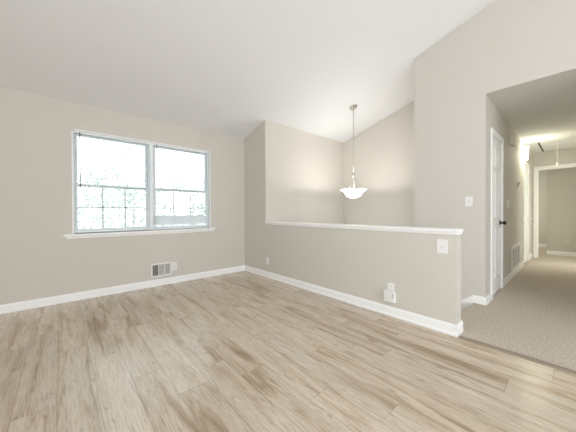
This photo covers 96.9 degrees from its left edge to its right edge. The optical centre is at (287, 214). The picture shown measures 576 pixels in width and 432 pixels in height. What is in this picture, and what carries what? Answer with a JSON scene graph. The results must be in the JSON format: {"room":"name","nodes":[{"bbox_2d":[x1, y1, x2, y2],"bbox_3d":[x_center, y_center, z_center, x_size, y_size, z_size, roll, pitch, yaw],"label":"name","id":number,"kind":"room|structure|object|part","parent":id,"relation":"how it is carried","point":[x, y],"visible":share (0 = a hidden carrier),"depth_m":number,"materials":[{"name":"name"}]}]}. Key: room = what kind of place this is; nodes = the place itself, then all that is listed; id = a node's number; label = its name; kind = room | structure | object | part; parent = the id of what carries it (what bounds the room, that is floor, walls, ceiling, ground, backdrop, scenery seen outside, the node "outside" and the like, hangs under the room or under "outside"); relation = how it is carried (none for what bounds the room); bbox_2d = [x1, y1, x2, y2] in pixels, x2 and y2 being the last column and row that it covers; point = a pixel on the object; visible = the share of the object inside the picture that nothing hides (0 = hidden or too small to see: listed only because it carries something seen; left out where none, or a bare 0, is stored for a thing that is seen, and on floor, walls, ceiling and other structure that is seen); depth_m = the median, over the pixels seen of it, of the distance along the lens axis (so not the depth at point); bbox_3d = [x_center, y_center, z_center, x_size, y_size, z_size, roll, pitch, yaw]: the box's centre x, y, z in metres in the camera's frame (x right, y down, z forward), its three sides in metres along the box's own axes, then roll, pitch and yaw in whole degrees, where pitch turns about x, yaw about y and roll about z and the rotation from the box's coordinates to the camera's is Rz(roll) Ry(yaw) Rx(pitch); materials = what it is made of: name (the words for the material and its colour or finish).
{"room":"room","nodes":[
{"label":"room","id":0,"kind":"room"},
{"bbox_2d":[0,87,244,304],"bbox_3d":[-2.681,0.519,3.195,5.000,4.100,0.140,-1,1,-42],"label":"wall","id":1,"kind":"structure","parent":0,"point":[37,262],"depth_m":3.11,"materials":[{"name":"grey paint"}]},
{"bbox_2d":[0,265,244,314],"bbox_3d":[-2.595,1.020,3.160,4.796,0.098,0.028,-1,1,-42],"label":"baseboard","id":2,"kind":"structure","parent":1,"relation":"attached to","point":[48,301],"depth_m":3.35,"materials":[{"name":"white wood"}]},
{"bbox_2d":[63,129,215,238],"bbox_3d":[-2.008,-0.379,3.759,1.960,1.352,0.185,-1,1,-42],"label":"window","id":3,"kind":"structure","parent":1,"relation":"in","point":[150,209],"depth_m":3.73,"materials":[{"name":"white"}]},
{"bbox_3d":[-2.391,-0.688,3.504,0.817,0.666,0.024,-1,1,-42],"label":"sash","id":4,"kind":"part","parent":3,"relation":"part of","materials":[{"name":"glass"}]},
{"bbox_3d":[-2.372,-0.090,3.489,0.817,0.599,0.024,-1,1,-42],"label":"sash","id":5,"kind":"part","parent":3,"relation":"part of","materials":[{"name":"white glass"}]},
{"bbox_3d":[-2.380,-0.399,3.495,0.855,1.278,0.085,-1,1,-42],"label":"frame","id":6,"kind":"part","parent":3,"relation":"part of","materials":[{"name":"white plastic"}]},
{"bbox_2d":[78,187,145,227],"bbox_3d":[-2.369,-0.090,3.486,0.771,0.553,0.004,-1,1,-42],"label":"grille","id":7,"kind":"object","parent":3,"relation":"attached to","point":[139,188],"depth_m":3.56,"materials":[{"name":"white"}]},
{"bbox_2d":[73,131,151,232],"bbox_3d":[-2.320,-0.403,3.447,0.873,1.264,0.041,-1,1,-42],"label":"window blind","id":8,"kind":"object","parent":3,"relation":"attached to","point":[78,132],"visible":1,"depth_m":3.40,"materials":[{"name":"white plastic"}]},
{"bbox_3d":[-2.322,0.220,3.456,0.865,0.018,0.026,-1,1,-42],"label":"rail","id":9,"kind":"part","parent":8,"relation":"part of","materials":[{"name":"white plastic"}]},
{"bbox_3d":[-2.005,0.267,3.763,1.960,0.060,0.185,-1,1,-42],"label":"sill","id":10,"kind":"part","parent":3,"relation":"part of","materials":[{"name":"white wood"}]},
{"bbox_3d":[-1.712,-0.695,4.105,0.817,0.666,0.024,-1,1,-42],"label":"sash","id":11,"kind":"part","parent":3,"relation":"part of","materials":[{"name":"white glass"}]},
{"bbox_2d":[152,143,208,224],"bbox_3d":[-1.661,-0.440,4.031,0.873,1.204,0.041,-1,1,-42],"label":"window blind","id":12,"kind":"object","parent":3,"relation":"attached to","point":[172,219],"visible":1,"depth_m":4.02,"materials":[{"name":"white plastic"}]},
{"bbox_3d":[-1.663,0.153,4.040,0.865,0.018,0.026,-1,1,-42],"label":"rail","id":13,"kind":"part","parent":12,"relation":"part of","materials":[{"name":"white plastic"}]},
{"bbox_3d":[-1.694,-0.097,4.091,0.817,0.599,0.024,-1,1,-42],"label":"sash","id":14,"kind":"part","parent":3,"relation":"part of","materials":[{"name":"glass"}]},
{"bbox_2d":[156,190,204,225],"bbox_3d":[-1.691,-0.097,4.088,0.771,0.553,0.004,-1,1,-42],"label":"grille","id":15,"kind":"object","parent":3,"relation":"attached to","point":[189,191],"depth_m":4.12,"materials":[{"name":"white"}]},
{"bbox_3d":[-1.702,-0.406,4.097,0.855,1.278,0.085,-1,1,-42],"label":"frame","id":16,"kind":"part","parent":3,"relation":"part of","materials":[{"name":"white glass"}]},
{"bbox_2d":[151,262,171,277],"bbox_3d":[-1.879,0.828,3.806,0.297,0.203,0.010,-1,1,-42],"label":"air vent","id":17,"kind":"object","parent":1,"relation":"in","point":[158,269],"visible":1,"depth_m":3.80,"materials":[{"name":"white metal"}]},
{"bbox_2d":[172,262,176,269],"bbox_3d":[-1.741,0.798,3.931,0.074,0.128,0.008,-1,1,-42],"label":"outlet plate","id":18,"kind":"object","parent":1,"relation":"attached to","point":[174,264],"visible":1,"depth_m":3.93,"materials":[{"name":"white plastic"}]},
{"bbox_2d":[0,0,494,142],"bbox_3d":[1.110,-2.050,0.641,7.323,1.482,9.098,-1,1,-42],"label":"ceiling","id":19,"kind":"structure","parent":0,"point":[223,67],"depth_m":2.90,"materials":[{"name":"white paint"}]},
{"bbox_2d":[341,105,366,198],"bbox_3d":[1.136,-1.060,4.405,0.436,1.612,0.436,-1,1,-42],"label":"pendant lamp","id":20,"kind":"object","parent":19,"relation":"hanging from","point":[351,193],"visible":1,"depth_m":4.35,"materials":[{"name":"white glass"}]},
{"bbox_3d":[1.135,-1.266,4.404,0.018,1.123,0.018,-1,1,-42],"label":"stem","id":21,"kind":"part","parent":20,"relation":"part of","materials":[{"name":"silver metal"}]},
{"bbox_3d":[1.139,-0.349,4.411,0.436,0.145,0.436,-1,1,-42],"label":"lamp shade","id":22,"kind":"part","parent":20,"relation":"part of","materials":[{"name":"white glass"}]},
{"bbox_2d":[0,247,575,431],"bbox_3d":[3.444,1.149,2.724,13.250,0.200,8.698,-1,1,-42],"label":"floor","id":23,"kind":"structure","parent":0,"point":[242,351],"depth_m":1.83,"materials":[{"name":"brown wood"}]},
{"bbox_2d":[459,335,575,374],"bbox_3d":[3.222,1.061,0.227,0.046,0.013,5.258,-1,1,-42],"label":"threshold strip","id":24,"kind":"object","parent":23,"relation":"on","point":[548,364],"visible":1,"depth_m":1.90,"materials":[{"name":"brown wood"}]},
{"bbox_2d":[244,120,343,270],"bbox_3d":[0.234,0.346,5.341,2.313,3.912,0.798,-1,1,-42],"label":"wall","id":25,"kind":"structure","parent":0,"point":[291,174],"depth_m":4.67,"materials":[{"name":"grey paint"}]},
{"bbox_2d":[266,224,460,324],"bbox_3d":[0.602,1.239,3.295,0.135,2.153,2.757,-1,1,-42],"label":"wall","id":26,"kind":"structure","parent":0,"point":[358,263],"depth_m":2.77,"materials":[{"name":"grey paint"}]},
{"bbox_2d":[244,265,462,336],"bbox_3d":[0.383,1.006,3.529,0.177,0.098,3.428,-1,1,-42],"label":"baseboard","id":27,"kind":"structure","parent":26,"relation":"attached to","point":[451,329],"depth_m":2.79,"materials":[{"name":"white wood"}]},
{"bbox_2d":[265,221,463,234],"bbox_3d":[0.600,0.152,3.276,0.170,0.048,2.774,-1,1,-42],"label":"cap rail","id":28,"kind":"object","parent":26,"relation":"on","point":[450,231],"visible":1,"depth_m":2.73,"materials":[{"name":"white wood"}]},
{"bbox_2d":[384,289,395,302],"bbox_3d":[1.054,0.847,2.632,0.044,0.113,0.119,-1,1,-42],"label":"plug","id":29,"kind":"object","parent":26,"relation":"attached to","point":[389,296],"visible":1,"depth_m":2.61,"materials":[{"name":"white plastic"}]},
{"bbox_3d":[1.026,0.847,2.632,0.002,0.080,0.062,-1,1,-42],"label":"panel","id":30,"kind":"part","parent":29,"relation":"part of","materials":[{"name":"white plastic"}]},
{"bbox_2d":[388,282,393,290],"bbox_3d":[1.072,0.773,2.652,0.008,0.117,0.072,-1,1,-42],"label":"outlet plate","id":31,"kind":"object","parent":26,"relation":"attached to","point":[390,285],"visible":0.74,"depth_m":2.64,"materials":[{"name":"white plastic"}]},
{"bbox_2d":[437,239,447,253],"bbox_3d":[1.384,0.290,2.288,0.017,0.126,0.088,-1,1,-42],"label":"switch plate","id":32,"kind":"object","parent":26,"relation":"attached to","point":[442,245],"visible":1,"depth_m":2.29,"materials":[{"name":"white plastic"}]},
{"bbox_2d":[344,101,413,226],"bbox_3d":[2.186,-0.042,4.773,0.140,4.682,2.640,-1,1,-42],"label":"wall","id":33,"kind":"structure","parent":0,"point":[384,151],"depth_m":5.01,"materials":[{"name":"grey paint"}]},
{"bbox_2d":[414,0,575,299],"bbox_3d":[4.177,-0.188,1.620,1.064,5.004,6.082,-1,1,-42],"label":"wall","id":34,"kind":"structure","parent":0,"point":[507,43],"depth_m":3.05,"materials":[{"name":"grey paint"}]},
{"bbox_2d":[465,196,472,205],"bbox_3d":[2.174,-0.154,3.064,0.017,0.120,0.075,-1,1,-42],"label":"switch plate","id":35,"kind":"object","parent":34,"relation":"attached to","point":[468,199],"visible":1,"depth_m":3.06,"materials":[{"name":"white plastic"}]},
{"bbox_2d":[461,292,491,312],"bbox_3d":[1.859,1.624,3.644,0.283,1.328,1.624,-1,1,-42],"label":"baseboard","id":36,"kind":"structure","parent":34,"relation":"attached to","point":[465,303],"depth_m":3.04,"materials":[{"name":"white wood"}]},
{"bbox_2d":[487,97,530,294],"bbox_3d":[4.064,-0.138,4.601,4.631,2.542,0.110,-1,1,-42],"label":"wall","id":37,"kind":"structure","parent":0,"point":[513,163],"depth_m":4.03,"materials":[{"name":"grey paint"}]},
{"bbox_2d":[490,128,505,298],"bbox_3d":[2.756,-0.007,3.396,0.754,2.107,0.177,-1,1,-42],"label":"door","id":38,"kind":"structure","parent":37,"relation":"in","point":[497,142],"depth_m":3.40,"materials":[{"name":"white wood"}]},
{"bbox_2d":[510,136,515,146],"bbox_3d":[3.575,-1.151,4.052,0.207,0.130,0.054,-1,1,-42],"label":"door chime","id":39,"kind":"object","parent":37,"relation":"attached to","point":[512,138],"visible":1,"depth_m":4.00,"materials":[{"name":"beige plastic"}]},
{"bbox_2d":[511,242,519,271],"bbox_3d":[3.988,0.731,4.453,0.935,0.403,0.013,-1,1,-42],"label":"air vent","id":40,"kind":"object","parent":37,"relation":"in","point":[515,250],"visible":1,"depth_m":4.39,"materials":[{"name":"white metal"}]},
{"bbox_2d":[503,253,531,286],"bbox_3d":[4.410,0.981,4.829,3.608,0.098,0.014,-1,1,-42],"label":"baseboard","id":41,"kind":"structure","parent":37,"relation":"attached to","point":[513,273],"depth_m":4.22,"materials":[{"name":"white wood"}]},
{"bbox_2d":[522,146,528,160],"bbox_3d":[4.584,-1.164,4.916,0.100,0.290,0.101,-1,1,-42],"label":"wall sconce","id":42,"kind":"object","parent":37,"relation":"attached to","point":[525,149],"visible":1,"depth_m":4.89,"materials":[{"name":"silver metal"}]},
{"bbox_2d":[523,161,531,262],"bbox_3d":[4.981,-0.029,5.370,0.904,2.107,0.177,-1,1,-42],"label":"door","id":43,"kind":"structure","parent":37,"relation":"in","point":[526,218],"depth_m":5.38,"materials":[{"name":"white wood"}]},
{"bbox_3d":[4.965,-0.029,5.389,0.904,2.107,0.126,-1,1,-42],"label":"casing","id":44,"kind":"part","parent":43,"relation":"part of","materials":[{"name":"white wood"}]},
{"bbox_2d":[486,68,575,153],"bbox_3d":[5.482,-1.476,4.857,7.330,0.120,4.200,-1,1,-42],"label":"ceiling","id":45,"kind":"structure","parent":0,"point":[543,109],"depth_m":3.37,"materials":[{"name":"white paint"}]},
{"bbox_2d":[538,137,575,165],"bbox_3d":[5.594,-1.200,5.238,1.178,0.518,0.578,-1,1,-42],"label":"attic hatch","id":46,"kind":"object","parent":45,"relation":"attached to","point":[567,143],"visible":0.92,"depth_m":5.20,"materials":[{"name":"white"}]},
{"bbox_3d":[5.593,-1.431,5.237,1.132,0.021,0.536,-1,1,-42],"label":"hatch panel","id":47,"kind":"part","parent":46,"relation":"part of","materials":[{"name":"white"}]},
{"bbox_2d":[538,170,546,243],"bbox_3d":[8.191,-0.223,7.265,0.100,2.442,4.000,-1,1,-42],"label":"wall","id":48,"kind":"structure","parent":0,"point":[542,210],"depth_m":7.72,"materials":[{"name":"grey paint"}]},
{"bbox_2d":[531,148,575,256],"bbox_3d":[6.183,-0.203,5.618,0.110,2.442,1.180,-1,1,-42],"label":"wall","id":49,"kind":"structure","parent":0,"point":[566,156],"depth_m":5.84,"materials":[{"name":"grey paint"}]},
{"bbox_2d":[533,163,575,257],"bbox_3d":[6.148,-0.042,5.647,0.126,2.120,1.010,-1,1,-42],"label":"door frame","id":50,"kind":"structure","parent":49,"relation":"in","point":[536,169],"depth_m":5.95,"materials":[{"name":"white wood"}]},
{"bbox_2d":[547,167,575,252],"bbox_3d":[7.994,-0.213,6.071,1.780,2.442,2.475,-1,1,-42],"label":"wall","id":51,"kind":"structure","parent":0,"point":[561,183],"depth_m":6.22,"materials":[{"name":"grey paint"}]},
{"bbox_2d":[547,250,575,256],"bbox_3d":[7.327,0.965,5.484,0.014,0.098,2.475,-1,1,-42],"label":"baseboard","id":52,"kind":"structure","parent":51,"relation":"attached to","point":[572,254],"depth_m":6.21,"materials":[{"name":"white wood"}]},
{"label":"outside","id":53,"kind":"structure","parent":0,"visible":0},
{"bbox_2d":[78,224,203,228],"bbox_3d":[-24.641,2.625,27.810,120.000,0.300,65.702,-1,1,-42],"label":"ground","id":54,"kind":"structure","parent":53,"point":[86,227],"depth_m":49.05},
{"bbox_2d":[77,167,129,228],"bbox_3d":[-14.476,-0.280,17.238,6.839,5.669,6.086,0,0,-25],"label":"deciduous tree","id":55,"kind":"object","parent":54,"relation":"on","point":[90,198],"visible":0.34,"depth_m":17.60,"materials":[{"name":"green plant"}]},
{"bbox_2d":[111,223,145,227],"bbox_3d":[-4.276,1.336,7.187,1.071,2.194,1.391,0,0,32],"label":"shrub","id":56,"kind":"object","parent":54,"relation":"on","point":[140,225],"visible":0.02,"depth_m":6.96,"materials":[{"name":"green plant"}]},
{"bbox_2d":[79,154,180,228],"bbox_3d":[-8.265,-0.360,14.003,5.581,5.754,5.586,-1,1,-42],"label":"deciduous tree","id":57,"kind":"object","parent":54,"relation":"on","point":[120,211],"visible":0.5,"depth_m":12.90,"materials":[{"name":"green plant"}]},
{"bbox_2d":[157,169,204,225],"bbox_3d":[-8.147,-0.620,22.180,5.660,6.154,5.468,-1,1,-42],"label":"deciduous tree","id":58,"kind":"object","parent":54,"relation":"on","point":[201,205],"visible":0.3,"depth_m":21.33,"materials":[{"name":"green plant"}]}
]}

